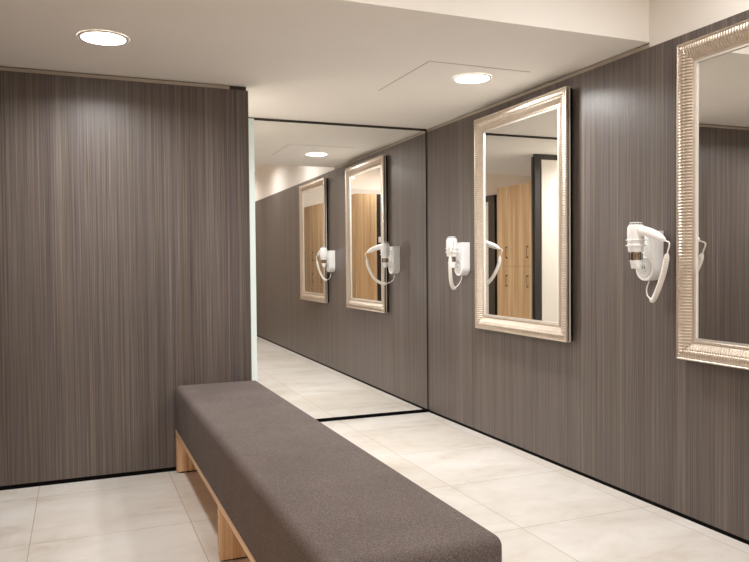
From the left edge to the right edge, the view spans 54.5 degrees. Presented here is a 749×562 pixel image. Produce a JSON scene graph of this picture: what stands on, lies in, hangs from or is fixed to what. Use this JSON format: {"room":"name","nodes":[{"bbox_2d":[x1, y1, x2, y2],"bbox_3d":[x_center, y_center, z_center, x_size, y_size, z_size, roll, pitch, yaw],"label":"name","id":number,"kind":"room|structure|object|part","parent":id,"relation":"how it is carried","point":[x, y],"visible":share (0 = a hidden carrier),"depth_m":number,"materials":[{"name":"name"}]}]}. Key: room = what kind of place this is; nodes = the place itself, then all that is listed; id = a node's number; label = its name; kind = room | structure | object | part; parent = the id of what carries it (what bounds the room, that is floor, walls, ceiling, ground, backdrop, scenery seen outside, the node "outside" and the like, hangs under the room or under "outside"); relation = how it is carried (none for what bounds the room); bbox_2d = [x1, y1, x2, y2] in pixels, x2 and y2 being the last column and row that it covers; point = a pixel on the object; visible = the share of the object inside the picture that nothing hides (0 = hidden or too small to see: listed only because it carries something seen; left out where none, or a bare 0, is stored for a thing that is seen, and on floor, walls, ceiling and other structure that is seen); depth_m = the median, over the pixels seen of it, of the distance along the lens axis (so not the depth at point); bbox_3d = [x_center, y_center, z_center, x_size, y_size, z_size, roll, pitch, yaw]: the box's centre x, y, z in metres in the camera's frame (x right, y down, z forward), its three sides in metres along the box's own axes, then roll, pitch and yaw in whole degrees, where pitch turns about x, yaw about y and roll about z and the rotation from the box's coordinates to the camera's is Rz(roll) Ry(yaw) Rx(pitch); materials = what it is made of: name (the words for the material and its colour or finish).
{"room":"changing room","nodes":[
{"label":"changing room","id":0,"kind":"room"},
{"bbox_2d":[0,66,251,485],"bbox_3d":[-1.585,-0.026,3.748,1.900,2.090,0.047,-1,2,-22],"label":"wall","id":1,"kind":"structure","parent":0,"point":[125,281],"depth_m":3.81,"materials":[{"name":"laminate"}]},
{"bbox_2d":[0,467,176,490],"bbox_3d":[-1.579,1.030,3.773,1.893,0.022,0.042,-1,2,-22],"label":"baseboard","id":2,"kind":"structure","parent":1,"relation":"attached to","point":[26,485],"depth_m":3.78,"materials":[{"name":"black"}]},
{"bbox_2d":[0,67,229,88],"bbox_3d":[-1.637,-1.055,3.692,1.798,0.018,0.012,-1,2,-22],"label":"trim","id":3,"kind":"structure","parent":1,"relation":"attached to","point":[1,68],"depth_m":3.79,"materials":[{"name":"silver metal"}]},
{"bbox_2d":[0,0,648,129],"bbox_3d":[-0.771,-1.333,3.766,3.670,0.508,2.395,-1,2,-22],"label":"ceiling","id":4,"kind":"structure","parent":0,"point":[329,61],"depth_m":3.29,"materials":[{"name":"paint"}]},
{"bbox_2d":[77,30,128,45],"bbox_3d":[-1.181,-1.057,3.169,0.214,0.006,0.214,-1,2,-22],"label":"recessed light","id":5,"kind":"object","parent":4,"relation":"in","point":[100,37],"visible":1,"depth_m":3.15,"materials":[{"name":"white"}]},
{"bbox_2d":[378,61,529,98],"bbox_3d":[0.419,-1.094,3.993,0.591,0.002,0.652,-1,2,-22],"label":"ceiling hatch","id":6,"kind":"object","parent":4,"relation":"attached to","point":[433,78],"visible":1,"depth_m":3.97,"materials":[{"name":"beige paint"}]},
{"bbox_2d":[452,73,491,83],"bbox_3d":[0.525,-1.089,3.915,0.214,0.006,0.214,-1,2,-22],"label":"recessed light","id":7,"kind":"object","parent":4,"relation":"in","point":[469,78],"visible":1,"depth_m":3.90,"materials":[{"name":"white"}]},
{"bbox_2d":[455,75,488,82],"bbox_3d":[0.525,-1.087,3.915,0.185,0.001,0.185,-1,2,-22],"label":"diffuser","id":8,"kind":"object","parent":7,"relation":"attached to","point":[467,78],"depth_m":3.92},
{"bbox_2d":[0,412,748,561],"bbox_3d":[0.406,1.132,1.001,3.670,0.080,8.500,-1,2,-22],"label":"floor","id":9,"kind":"structure","parent":0,"point":[539,510],"depth_m":3.29,"materials":[{"name":"tile"}]},
{"bbox_2d":[175,380,501,561],"bbox_3d":[-0.380,0.819,2.834,0.455,0.469,2.583,-1,2,-22],"label":"upholstered bench","id":10,"kind":"object","parent":9,"relation":"on","point":[285,486],"visible":1,"depth_m":2.19,"materials":[{"name":"fabric"}]},
{"bbox_3d":[-0.857,0.924,4.005,0.454,0.196,0.045,-1,2,-22],"label":"leg","id":11,"kind":"part","parent":10,"relation":"part of","materials":[{"name":"brown wood"}]},
{"bbox_3d":[-0.378,0.948,2.835,0.454,0.196,0.045,-1,2,-22],"label":"leg","id":12,"kind":"part","parent":10,"relation":"part of","materials":[{"name":"brown wood"}]},
{"bbox_2d":[426,0,748,540],"bbox_3d":[1.972,-0.216,1.603,0.030,2.522,8.281,-1,2,-22],"label":"wall","id":13,"kind":"structure","parent":0,"point":[614,404],"depth_m":3.55,"materials":[{"name":"laminate"}]},
{"bbox_2d":[248,117,428,421],"bbox_3d":[-0.226,-0.062,5.184,1.331,2.111,0.017,-1,2,-22],"label":"wall mirror","id":14,"kind":"object","parent":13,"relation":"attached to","point":[339,313],"visible":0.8,"depth_m":5.17,"materials":[{"name":"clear mirror"}]},
{"bbox_3d":[-0.235,-1.109,5.160,1.331,0.017,0.010,-1,2,-22],"label":"rail","id":15,"kind":"part","parent":14,"relation":"part of","materials":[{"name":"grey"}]},
{"bbox_3d":[-0.216,0.981,5.210,1.331,0.024,0.013,-1,2,-22],"label":"rail","id":16,"kind":"part","parent":14,"relation":"part of","materials":[{"name":"black metal"}]},
{"bbox_2d":[445,242,469,275],"bbox_3d":[0.544,-0.146,4.858,0.150,0.222,0.109,-1,2,-22],"label":"holder","id":17,"kind":"object","parent":13,"relation":"attached to","point":[462,265],"visible":0.84,"depth_m":4.83,"materials":[{"name":"white plastic"}]},
{"bbox_2d":[446,236,461,289],"bbox_3d":[0.496,-0.117,4.774,0.094,0.356,0.268,0,2,22],"label":"hair dryer","id":18,"kind":"object","parent":17,"relation":"hanging from","point":[451,241],"visible":1,"depth_m":4.81,"materials":[{"name":"white plastic"}]},
{"bbox_3d":[0.501,-0.243,4.749,0.044,0.076,0.194,0,1,8],"label":"handle","id":19,"kind":"part","parent":18,"relation":"part of","materials":[{"name":"white plastic"}]},
{"bbox_3d":[0.505,-0.050,4.748,0.031,0.222,0.202,0,1,15],"label":"coiled cord","id":20,"kind":"part","parent":18,"relation":"part of","materials":[{"name":"white plastic"}]},
{"bbox_3d":[0.558,-0.096,4.865,0.004,0.092,0.092,-1,2,-22],"label":"plate","id":21,"kind":"part","parent":17,"relation":"part of","materials":[{"name":"grey plastic"}]},
{"bbox_2d":[474,86,572,342],"bbox_3d":[0.840,-0.355,4.245,0.047,1.335,0.965,-1,2,-22],"label":"framed mirror","id":22,"kind":"object","parent":13,"relation":"attached to","point":[523,151],"visible":1,"depth_m":4.17,"materials":[{"name":"beige metal"}]},
{"bbox_2d":[484,109,557,322],"bbox_3d":[0.842,-0.355,4.246,0.003,1.153,0.783,-1,2,-22],"label":"mirror glass","id":23,"kind":"object","parent":22,"relation":"attached to","point":[521,152],"depth_m":4.21,"materials":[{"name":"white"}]},
{"bbox_2d":[427,44,648,131],"bbox_3d":[0.827,-1.091,4.355,0.014,0.019,2.263,-1,2,-22],"label":"trim","id":24,"kind":"structure","parent":13,"relation":"attached to","point":[647,45],"depth_m":3.99,"materials":[{"name":"silver metal"}]},
{"bbox_2d":[429,410,748,544],"bbox_3d":[1.985,1.054,1.633,0.027,0.018,8.276,-1,2,-22],"label":"baseboard","id":25,"kind":"structure","parent":13,"relation":"attached to","point":[711,527],"depth_m":3.58,"materials":[{"name":"black"}]},
{"bbox_2d":[626,231,662,280],"bbox_3d":[1.197,-0.112,3.262,0.150,0.222,0.109,-1,2,-22],"label":"holder","id":26,"kind":"object","parent":13,"relation":"attached to","point":[651,266],"visible":0.82,"depth_m":3.24,"materials":[{"name":"white plastic"}]},
{"bbox_3d":[1.212,-0.062,3.269,0.004,0.092,0.092,-1,2,-22],"label":"plate","id":27,"kind":"part","parent":26,"relation":"part of","materials":[{"name":"grey plastic"}]},
{"bbox_2d":[627,222,669,302],"bbox_3d":[1.187,-0.081,3.166,0.111,0.360,0.248,-1,1,0],"label":"hair dryer","id":28,"kind":"object","parent":26,"relation":"hanging from","point":[635,230],"visible":1,"depth_m":3.21,"materials":[{"name":"white plastic"}]},
{"bbox_3d":[1.202,-0.208,3.162,0.045,0.080,0.190,-1,2,-22],"label":"handle","id":29,"kind":"part","parent":28,"relation":"part of","materials":[{"name":"white plastic"}]},
{"bbox_3d":[1.228,-0.011,3.143,0.027,0.219,0.176,-1,1,-2],"label":"coiled cord","id":30,"kind":"part","parent":28,"relation":"part of","materials":[{"name":"white plastic"}]},
{"bbox_2d":[676,19,748,369],"bbox_3d":[1.486,-0.325,2.667,0.047,1.335,0.965,-1,2,-22],"label":"framed mirror","id":31,"kind":"object","parent":13,"relation":"attached to","point":[712,69],"visible":1,"depth_m":2.95,"materials":[{"name":"beige mirror"}]},
{"bbox_2d":[697,46,748,343],"bbox_3d":[1.488,-0.325,2.668,0.003,1.153,0.783,-1,2,-22],"label":"mirror glass","id":32,"kind":"object","parent":31,"relation":"attached to","point":[723,73],"depth_m":2.90,"materials":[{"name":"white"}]}
]}

